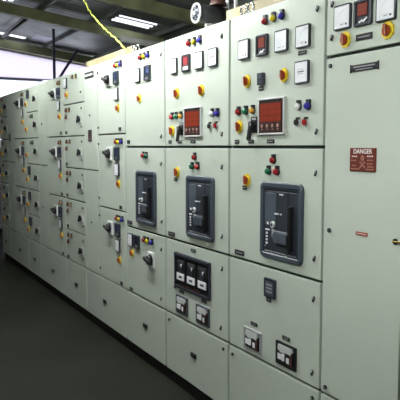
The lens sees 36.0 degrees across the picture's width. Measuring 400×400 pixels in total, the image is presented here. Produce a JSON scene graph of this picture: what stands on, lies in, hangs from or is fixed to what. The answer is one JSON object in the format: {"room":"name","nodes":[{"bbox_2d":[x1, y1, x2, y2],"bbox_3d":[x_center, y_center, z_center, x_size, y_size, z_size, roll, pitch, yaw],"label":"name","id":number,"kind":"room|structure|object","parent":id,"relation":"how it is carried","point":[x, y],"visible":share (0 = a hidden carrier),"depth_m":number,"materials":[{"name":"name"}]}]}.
{"room":"electrical room","nodes":[
{"label":"electrical room","id":0,"kind":"room"},
{"bbox_2d":[0,39,89,228],"bbox_3d":[-4.908,-1.267,11.596,6.350,3.764,0.150,-3,6,-29],"label":"wall","id":1,"kind":"structure","parent":0,"point":[1,49],"depth_m":12.20,"materials":[{"name":"white paint"}]},
{"bbox_2d":[0,51,85,81],"bbox_3d":[-3.246,-2.004,12.425,2.320,1.989,0.120,-3,6,-29],"label":"window","id":2,"kind":"structure","parent":1,"relation":"in","point":[16,67],"depth_m":12.30,"materials":[{"name":"white glass"}]},
{"bbox_2d":[93,0,254,57],"bbox_3d":[1.470,-2.404,6.307,0.036,0.070,15.100,-3,6,-29],"label":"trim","id":3,"kind":"structure","parent":1,"relation":"attached to","point":[241,2],"depth_m":9.85,"materials":[{"name":"metal"}]},
{"bbox_2d":[0,229,197,399],"bbox_3d":[-1.188,1.235,5.133,6.750,0.100,15.500,-3,6,-29],"label":"floor","id":4,"kind":"structure","parent":0,"point":[49,350],"depth_m":4.75,"materials":[{"name":"grey concrete"}]},
{"bbox_2d":[0,95,12,262],"bbox_3d":[-2.405,-0.310,8.897,0.885,2.325,0.529,-3,6,-29],"label":"tall cabinet","id":5,"kind":"object","parent":4,"relation":"on","point":[6,228],"visible":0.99,"depth_m":8.68,"materials":[{"name":"metal"}]},
{"bbox_2d":[7,89,31,276],"bbox_3d":[-2.028,-0.250,8.207,0.902,2.325,1.043,-3,6,-29],"label":"tall cabinet","id":6,"kind":"object","parent":4,"relation":"on","point":[16,110],"visible":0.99,"depth_m":7.96,"materials":[{"name":"metal"}]},
{"bbox_2d":[24,85,43,285],"bbox_3d":[-1.628,-0.189,7.512,0.885,2.325,0.559,-3,6,-29],"label":"tall cabinet","id":7,"kind":"object","parent":4,"relation":"on","point":[31,103],"visible":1,"depth_m":7.30,"materials":[{"name":"metal"}]},
{"bbox_2d":[0,49,77,172],"bbox_3d":[-3.310,-1.091,11.272,2.290,3.456,0.050,-3,6,-29],"label":"leaning pole","id":8,"kind":"object","parent":4,"relation":"on","point":[76,50],"visible":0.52,"depth_m":11.59,"materials":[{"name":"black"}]},
{"bbox_2d":[37,76,70,305],"bbox_3d":[-1.252,-0.129,6.824,0.902,2.325,1.006,-3,6,-29],"label":"tall cabinet","id":9,"kind":"object","parent":4,"relation":"on","point":[50,94],"visible":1,"depth_m":6.58,"materials":[{"name":"metal"}]},
{"bbox_2d":[52,29,55,78],"bbox_3d":[-2.492,-1.107,10.614,0.040,3.616,0.040,-3,6,-29],"label":"steel post","id":10,"kind":"object","parent":4,"relation":"on","point":[53,30],"visible":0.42,"depth_m":10.48,"materials":[{"name":"black metal"}]},
{"bbox_2d":[63,69,89,319],"bbox_3d":[-0.849,-0.068,6.123,0.885,2.325,0.611,-3,6,-29],"label":"tall cabinet","id":11,"kind":"object","parent":4,"relation":"on","point":[73,83],"visible":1,"depth_m":5.90,"materials":[{"name":"metal"}]},
{"bbox_2d":[84,55,130,349],"bbox_3d":[-0.469,-0.008,5.428,0.902,2.325,0.972,-3,6,-29],"label":"tall cabinet","id":12,"kind":"object","parent":4,"relation":"on","point":[104,82],"visible":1,"depth_m":5.17,"materials":[{"name":"metal"}]},
{"bbox_2d":[86,46,140,67],"bbox_3d":[-0.674,-1.216,5.323,0.260,0.100,1.140,-3,6,-29],"label":"cable tray","id":13,"kind":"object","parent":12,"relation":"on","point":[121,52],"visible":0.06,"depth_m":5.23,"materials":[{"name":"beige plastic"}]},
{"bbox_2d":[125,42,169,378],"bbox_3d":[-0.060,0.056,4.699,0.902,2.325,0.699,-3,6,-29],"label":"tall cabinet","id":14,"kind":"object","parent":4,"relation":"on","point":[145,86],"visible":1,"depth_m":4.45,"materials":[{"name":"metal"}]},
{"bbox_2d":[136,94,140,102],"bbox_3d":[-0.449,-0.739,4.481,0.026,0.062,0.046,-3,6,-29],"label":"switch","id":15,"kind":"object","parent":14,"relation":"attached to","point":[138,96],"depth_m":4.47,"materials":[{"name":"yellow plastic"}]},
{"bbox_2d":[165,20,232,399],"bbox_3d":[0.315,0.113,4.037,0.896,2.325,0.819,-3,6,-29],"label":"tall cabinet","id":16,"kind":"object","parent":4,"relation":"on","point":[197,63],"visible":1,"depth_m":3.77,"materials":[{"name":"metal"}]},
{"bbox_2d":[169,112,173,119],"bbox_3d":[-0.191,-0.550,4.033,0.026,0.048,0.038,-3,6,-29],"label":"lamp","id":17,"kind":"object","parent":16,"relation":"attached to","point":[171,113],"depth_m":4.02,"materials":[{"name":"red plastic"}]},
{"bbox_2d":[169,126,174,135],"bbox_3d":[-0.192,-0.454,4.044,0.026,0.066,0.060,-3,6,-29],"label":"switch","id":18,"kind":"object","parent":16,"relation":"attached to","point":[171,128],"depth_m":4.03,"materials":[{"name":"yellow plastic"}]},
{"bbox_2d":[173,112,177,119],"bbox_3d":[-0.160,-0.545,3.978,0.026,0.048,0.038,-3,6,-29],"label":"lamp","id":19,"kind":"object","parent":16,"relation":"attached to","point":[175,116],"depth_m":3.97,"materials":[{"name":"green plastic"}]},
{"bbox_2d":[173,88,178,98],"bbox_3d":[-0.159,-0.686,3.964,0.026,0.066,0.060,-3,6,-29],"label":"switch","id":20,"kind":"object","parent":16,"relation":"attached to","point":[175,90],"depth_m":3.96,"materials":[{"name":"yellow plastic"}]},
{"bbox_2d":[174,167,179,176],"bbox_3d":[-0.159,-0.182,4.007,0.026,0.066,0.060,-3,6,-29],"label":"switch","id":21,"kind":"object","parent":16,"relation":"attached to","point":[176,169],"depth_m":4.00,"materials":[{"name":"yellow plastic"}]},
{"bbox_2d":[176,122,182,141],"bbox_3d":[-0.127,-0.433,3.916,0.040,0.124,0.064,-3,6,-29],"label":"switch","id":22,"kind":"object","parent":16,"relation":"attached to","point":[179,134],"depth_m":3.91,"materials":[{"name":"black plastic"}]},
{"bbox_2d":[178,111,182,118],"bbox_3d":[-0.128,-0.540,3.921,0.026,0.048,0.038,-3,6,-29],"label":"lamp","id":23,"kind":"object","parent":16,"relation":"on","point":[180,115],"depth_m":3.91,"materials":[{"name":"orange"}]},
{"bbox_2d":[186,38,190,46],"bbox_3d":[-0.075,-0.969,3.789,0.026,0.048,0.038,-3,6,-29],"label":"lamp","id":24,"kind":"object","parent":16,"relation":"attached to","point":[188,40],"depth_m":3.78,"materials":[{"name":"red plastic"}]},
{"bbox_2d":[189,162,193,169],"bbox_3d":[-0.056,-0.212,3.820,0.026,0.048,0.038,-3,6,-29],"label":"lamp","id":25,"kind":"object","parent":16,"relation":"attached to","point":[191,166],"depth_m":3.81,"materials":[{"name":"green plastic"}]},
{"bbox_2d":[191,37,195,44],"bbox_3d":[-0.042,-0.964,3.730,0.026,0.048,0.038,-3,6,-29],"label":"lamp","id":26,"kind":"object","parent":16,"relation":"attached to","point":[193,41],"depth_m":3.72,"materials":[{"name":"yellow plastic"}]},
{"bbox_2d":[191,152,196,159],"bbox_3d":[-0.040,-0.269,3.787,0.026,0.048,0.038,-3,6,-29],"label":"lamp","id":27,"kind":"object","parent":16,"relation":"attached to","point":[194,154],"depth_m":3.78,"materials":[{"name":"red plastic"}]},
{"bbox_2d":[194,162,199,169],"bbox_3d":[-0.021,-0.208,3.759,0.026,0.048,0.038,-3,6,-29],"label":"lamp","id":28,"kind":"object","parent":16,"relation":"attached to","point":[197,164],"depth_m":3.75,"materials":[{"name":"red plastic"}]},
{"bbox_2d":[196,35,201,43],"bbox_3d":[-0.008,-0.959,3.670,0.026,0.048,0.038,-3,6,-29],"label":"lamp","id":29,"kind":"object","parent":16,"relation":"attached to","point":[199,37],"depth_m":3.66,"materials":[{"name":"blue plastic"}]},
{"bbox_2d":[198,85,203,95],"bbox_3d":[0.001,-0.656,3.680,0.026,0.066,0.060,-3,6,-29],"label":"switch","id":30,"kind":"object","parent":16,"relation":"attached to","point":[200,87],"depth_m":3.67,"materials":[{"name":"yellow plastic"}]},
{"bbox_2d":[209,108,213,116],"bbox_3d":[0.065,-0.508,3.579,0.026,0.048,0.038,-3,6,-29],"label":"lamp","id":31,"kind":"object","parent":16,"relation":"attached to","point":[211,110],"depth_m":3.57,"materials":[{"name":"white plastic"}]},
{"bbox_2d":[191,0,237,26],"bbox_3d":[0.087,-1.162,3.842,0.256,0.250,0.183,-3,6,-29],"label":"motor","id":32,"kind":"object","parent":16,"relation":"on","point":[215,13],"visible":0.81,"depth_m":3.83,"materials":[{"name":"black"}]},
{"bbox_2d":[192,5,198,20],"bbox_3d":[-0.031,-1.158,3.808,0.017,0.100,0.100,-3,6,-29],"label":"grille","id":33,"kind":"object","parent":32,"relation":"attached to","point":[195,8],"depth_m":3.80,"materials":[{"name":"grey plastic"}]},
{"bbox_2d":[214,108,219,116],"bbox_3d":[0.093,-0.503,3.527,0.026,0.048,0.038,-3,6,-29],"label":"lamp","id":34,"kind":"object","parent":16,"relation":"attached to","point":[217,110],"depth_m":3.52,"materials":[{"name":"blue plastic"}]},
{"bbox_2d":[229,0,329,399],"bbox_3d":[0.710,0.174,3.332,0.896,2.325,0.797,-3,6,-29],"label":"tall cabinet","id":35,"kind":"object","parent":4,"relation":"on","point":[279,57],"visible":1,"depth_m":3.05,"materials":[{"name":"metal"}]},
{"bbox_2d":[235,106,240,114],"bbox_3d":[0.203,-0.483,3.333,0.026,0.048,0.038,-3,6,-29],"label":"lamp","id":36,"kind":"object","parent":35,"relation":"attached to","point":[237,108],"depth_m":3.32,"materials":[{"name":"red plastic"}]},
{"bbox_2d":[235,121,242,132],"bbox_3d":[0.204,-0.398,3.337,0.026,0.066,0.060,-3,6,-29],"label":"switch","id":37,"kind":"object","parent":35,"relation":"attached to","point":[238,124],"depth_m":3.33,"materials":[{"name":"yellow plastic"}]},
{"bbox_2d":[240,4,246,15],"bbox_3d":[0.237,-1.023,3.333,0.040,0.073,0.066,-3,6,-29],"label":"lifting eye","id":38,"kind":"object","parent":35,"relation":"attached to","point":[243,5],"visible":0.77,"depth_m":3.32,"materials":[{"name":"silver metal"}]},
{"bbox_2d":[242,105,247,114],"bbox_3d":[0.237,-0.477,3.271,0.026,0.048,0.038,-3,6,-29],"label":"lamp","id":39,"kind":"object","parent":35,"relation":"attached to","point":[244,107],"depth_m":3.26,"materials":[{"name":"green plastic"}]},
{"bbox_2d":[243,174,250,185],"bbox_3d":[0.243,-0.107,3.292,0.026,0.066,0.060,-3,6,-29],"label":"switch","id":40,"kind":"object","parent":35,"relation":"attached to","point":[246,177],"depth_m":3.28,"materials":[{"name":"yellow plastic"}]},
{"bbox_2d":[243,75,250,87],"bbox_3d":[0.241,-0.628,3.252,0.026,0.066,0.060,-3,6,-29],"label":"switch","id":41,"kind":"object","parent":35,"relation":"attached to","point":[246,78],"depth_m":3.24,"materials":[{"name":"yellow plastic"}]},
{"bbox_2d":[246,2,254,13],"bbox_3d":[0.271,-1.018,3.272,0.040,0.073,0.066,-3,6,-29],"label":"lifting eye","id":42,"kind":"object","parent":35,"relation":"attached to","point":[250,3],"visible":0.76,"depth_m":3.26,"materials":[{"name":"silver metal"}]},
{"bbox_2d":[249,105,254,113],"bbox_3d":[0.269,-0.473,3.214,0.026,0.048,0.038,-3,6,-29],"label":"lamp","id":43,"kind":"object","parent":35,"relation":"on","point":[251,107],"depth_m":3.20,"materials":[{"name":"orange"}]},
{"bbox_2d":[246,116,257,140],"bbox_3d":[0.272,-0.372,3.204,0.040,0.124,0.064,-3,6,-29],"label":"switch","id":44,"kind":"object","parent":35,"relation":"attached to","point":[252,133],"depth_m":3.20,"materials":[{"name":"black plastic"}]},
{"bbox_2d":[226,0,284,19],"bbox_3d":[0.502,-1.034,3.227,0.260,0.100,0.960,-3,6,-29],"label":"cable tray","id":45,"kind":"object","parent":35,"relation":"on","point":[259,4],"visible":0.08,"depth_m":3.35,"materials":[{"name":"beige plastic"}]},
{"bbox_2d":[261,15,267,24],"bbox_3d":[0.321,-0.903,3.084,0.026,0.048,0.038,-3,6,-29],"label":"lamp","id":46,"kind":"object","parent":35,"relation":"attached to","point":[264,20],"depth_m":3.08,"materials":[{"name":"red plastic"}]},
{"bbox_2d":[264,165,270,174],"bbox_3d":[0.341,-0.151,3.113,0.026,0.048,0.038,-3,6,-29],"label":"lamp","id":47,"kind":"object","parent":35,"relation":"attached to","point":[267,170],"depth_m":3.10,"materials":[{"name":"green plastic"}]},
{"bbox_2d":[269,154,275,163],"bbox_3d":[0.361,-0.204,3.073,0.026,0.048,0.038,-3,6,-29],"label":"lamp","id":48,"kind":"object","parent":35,"relation":"attached to","point":[272,160],"depth_m":3.06,"materials":[{"name":"red plastic"}]},
{"bbox_2d":[269,11,276,21],"bbox_3d":[0.355,-0.900,3.022,0.026,0.048,0.038,-3,6,-29],"label":"lamp","id":49,"kind":"object","parent":35,"relation":"attached to","point":[273,14],"depth_m":3.01,"materials":[{"name":"yellow plastic"}]},
{"bbox_2d":[273,166,279,175],"bbox_3d":[0.376,-0.145,3.051,0.026,0.048,0.038,-3,6,-29],"label":"lamp","id":50,"kind":"object","parent":35,"relation":"attached to","point":[276,169],"depth_m":3.04,"materials":[{"name":"red plastic"}]},
{"bbox_2d":[277,9,284,19],"bbox_3d":[0.388,-0.893,2.964,0.026,0.048,0.038,-3,6,-29],"label":"lamp","id":51,"kind":"object","parent":35,"relation":"attached to","point":[281,12],"depth_m":2.96,"materials":[{"name":"blue plastic"}]},
{"bbox_2d":[279,68,287,81],"bbox_3d":[0.398,-0.604,2.972,0.026,0.066,0.060,-3,6,-29],"label":"switch","id":52,"kind":"object","parent":35,"relation":"attached to","point":[283,72],"depth_m":2.96,"materials":[{"name":"yellow plastic"}]},
{"bbox_2d":[294,100,301,110],"bbox_3d":[0.456,-0.444,2.881,0.026,0.048,0.038,-3,6,-29],"label":"lamp","id":53,"kind":"object","parent":35,"relation":"attached to","point":[297,103],"depth_m":2.87,"materials":[{"name":"white plastic"}]},
{"bbox_2d":[303,99,310,109],"bbox_3d":[0.490,-0.437,2.821,0.026,0.048,0.038,-3,6,-29],"label":"lamp","id":54,"kind":"object","parent":35,"relation":"attached to","point":[307,102],"depth_m":2.81,"materials":[{"name":"blue plastic"}]},
{"bbox_2d":[321,0,399,399],"bbox_3d":[1.029,0.222,2.785,0.876,2.325,0.467,-3,6,-29],"label":"tall cabinet","id":55,"kind":"object","parent":4,"relation":"on","point":[360,360],"visible":1,"depth_m":2.55,"materials":[{"name":"metal"}]},
{"bbox_2d":[340,31,350,47],"bbox_3d":[0.606,-0.677,2.592,0.026,0.066,0.060,-3,6,-29],"label":"switch","id":56,"kind":"object","parent":55,"relation":"attached to","point":[345,36],"depth_m":2.58,"materials":[{"name":"yellow plastic"}]},
{"bbox_2d":[351,156,372,169],"bbox_3d":[0.669,-0.154,2.541,0.001,0.060,0.129,-3,6,-29],"label":"print","id":57,"kind":"object","parent":55,"relation":"attached to","point":[357,162],"depth_m":2.54,"materials":[{"name":"white"}]},
{"bbox_2d":[382,21,393,38],"bbox_3d":[0.722,-0.659,2.385,0.026,0.066,0.060,-3,6,-29],"label":"switch","id":58,"kind":"object","parent":55,"relation":"attached to","point":[387,26],"depth_m":2.38,"materials":[{"name":"yellow plastic"}]},
{"bbox_2d":[0,0,239,56],"bbox_3d":[-1.191,-2.685,4.796,6.950,0.858,15.691,-3,6,-29],"label":"ceiling","id":59,"kind":"structure","parent":0,"point":[37,33],"depth_m":10.08,"materials":[{"name":"grey metal"}]},
{"bbox_2d":[1,18,22,36],"bbox_3d":[-3.149,-2.936,10.388,0.135,0.124,1.676,-3,6,-34],"label":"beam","id":60,"kind":"structure","parent":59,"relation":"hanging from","point":[10,28],"depth_m":10.43,"materials":[{"name":"grey metal"}]},
{"bbox_2d":[0,0,57,38],"bbox_3d":[-0.189,-2.551,5.364,0.036,0.070,15.100,-3,6,-29],"label":"beam","id":61,"kind":"structure","parent":59,"relation":"attached to","point":[48,3],"depth_m":10.22,"materials":[{"name":"metal"}]},
{"bbox_2d":[0,39,95,64],"bbox_3d":[-4.803,-3.090,11.249,6.350,0.917,0.110,-3,6,-29],"label":"beam","id":62,"kind":"structure","parent":59,"relation":"attached to","point":[5,44],"depth_m":12.15,"materials":[{"name":"metal"}]},
{"bbox_2d":[0,1,163,41],"bbox_3d":[-3.408,-2.874,8.762,6.350,0.917,0.110,-3,6,-29],"label":"beam","id":63,"kind":"structure","parent":59,"relation":"attached to","point":[6,8],"depth_m":9.47,"materials":[{"name":"metal"}]},
{"bbox_2d":[42,6,123,47],"bbox_3d":[0.536,-2.487,5.776,0.036,0.070,15.100,-3,6,-29],"label":"beam","id":64,"kind":"structure","parent":59,"relation":"attached to","point":[115,9],"depth_m":9.69,"materials":[{"name":"metal"}]},
{"bbox_2d":[83,0,130,52],"bbox_3d":[-0.942,-1.926,5.393,0.016,1.477,1.661,-3,6,-29],"label":"cable","id":65,"kind":"object","parent":59,"relation":"hanging from","point":[88,9],"visible":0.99,"depth_m":5.15,"materials":[{"name":"yellow plastic"}]},
{"bbox_2d":[119,35,160,45],"bbox_3d":[-0.495,-2.205,8.730,1.355,0.155,0.090,-3,6,-29],"label":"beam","id":66,"kind":"structure","parent":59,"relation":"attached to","point":[128,39],"depth_m":8.49,"materials":[{"name":"grey metal"}]},
{"bbox_2d":[95,0,213,27],"bbox_3d":[-2.501,-2.733,7.145,6.350,0.917,0.110,-3,6,-29],"label":"beam","id":67,"kind":"structure","parent":59,"relation":"attached to","point":[152,7],"depth_m":8.20,"materials":[{"name":"metal"}]},
{"bbox_3d":[-1.031,-2.838,9.691,0.740,0.093,0.530,-3,6,-29],"label":"window","id":68,"kind":"structure","parent":59,"relation":"attached to","visible":0},
{"bbox_2d":[118,16,155,25],"bbox_3d":[-1.031,-2.827,9.692,0.740,0.105,0.024,-3,6,-29],"label":"trim","id":69,"kind":"structure","parent":68,"relation":"attached to","point":[119,16],"depth_m":9.70,"materials":[{"name":"metal"}]},
{"bbox_2d":[137,25,203,48],"bbox_3d":[1.649,-0.686,6.557,0.150,3.480,15.100,-3,6,-29],"label":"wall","id":70,"kind":"structure","parent":0,"point":[191,28],"depth_m":9.78,"materials":[{"name":"paint"}]},
{"bbox_2d":[257,72,264,84],"bbox_3d":[0.311,-0.617,3.133,0.020,0.060,0.048,-3,6,-29],"label":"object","id":71,"kind":"structure","parent":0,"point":[262,78],"depth_m":3.11,"materials":[{"name":"grey plastic"}]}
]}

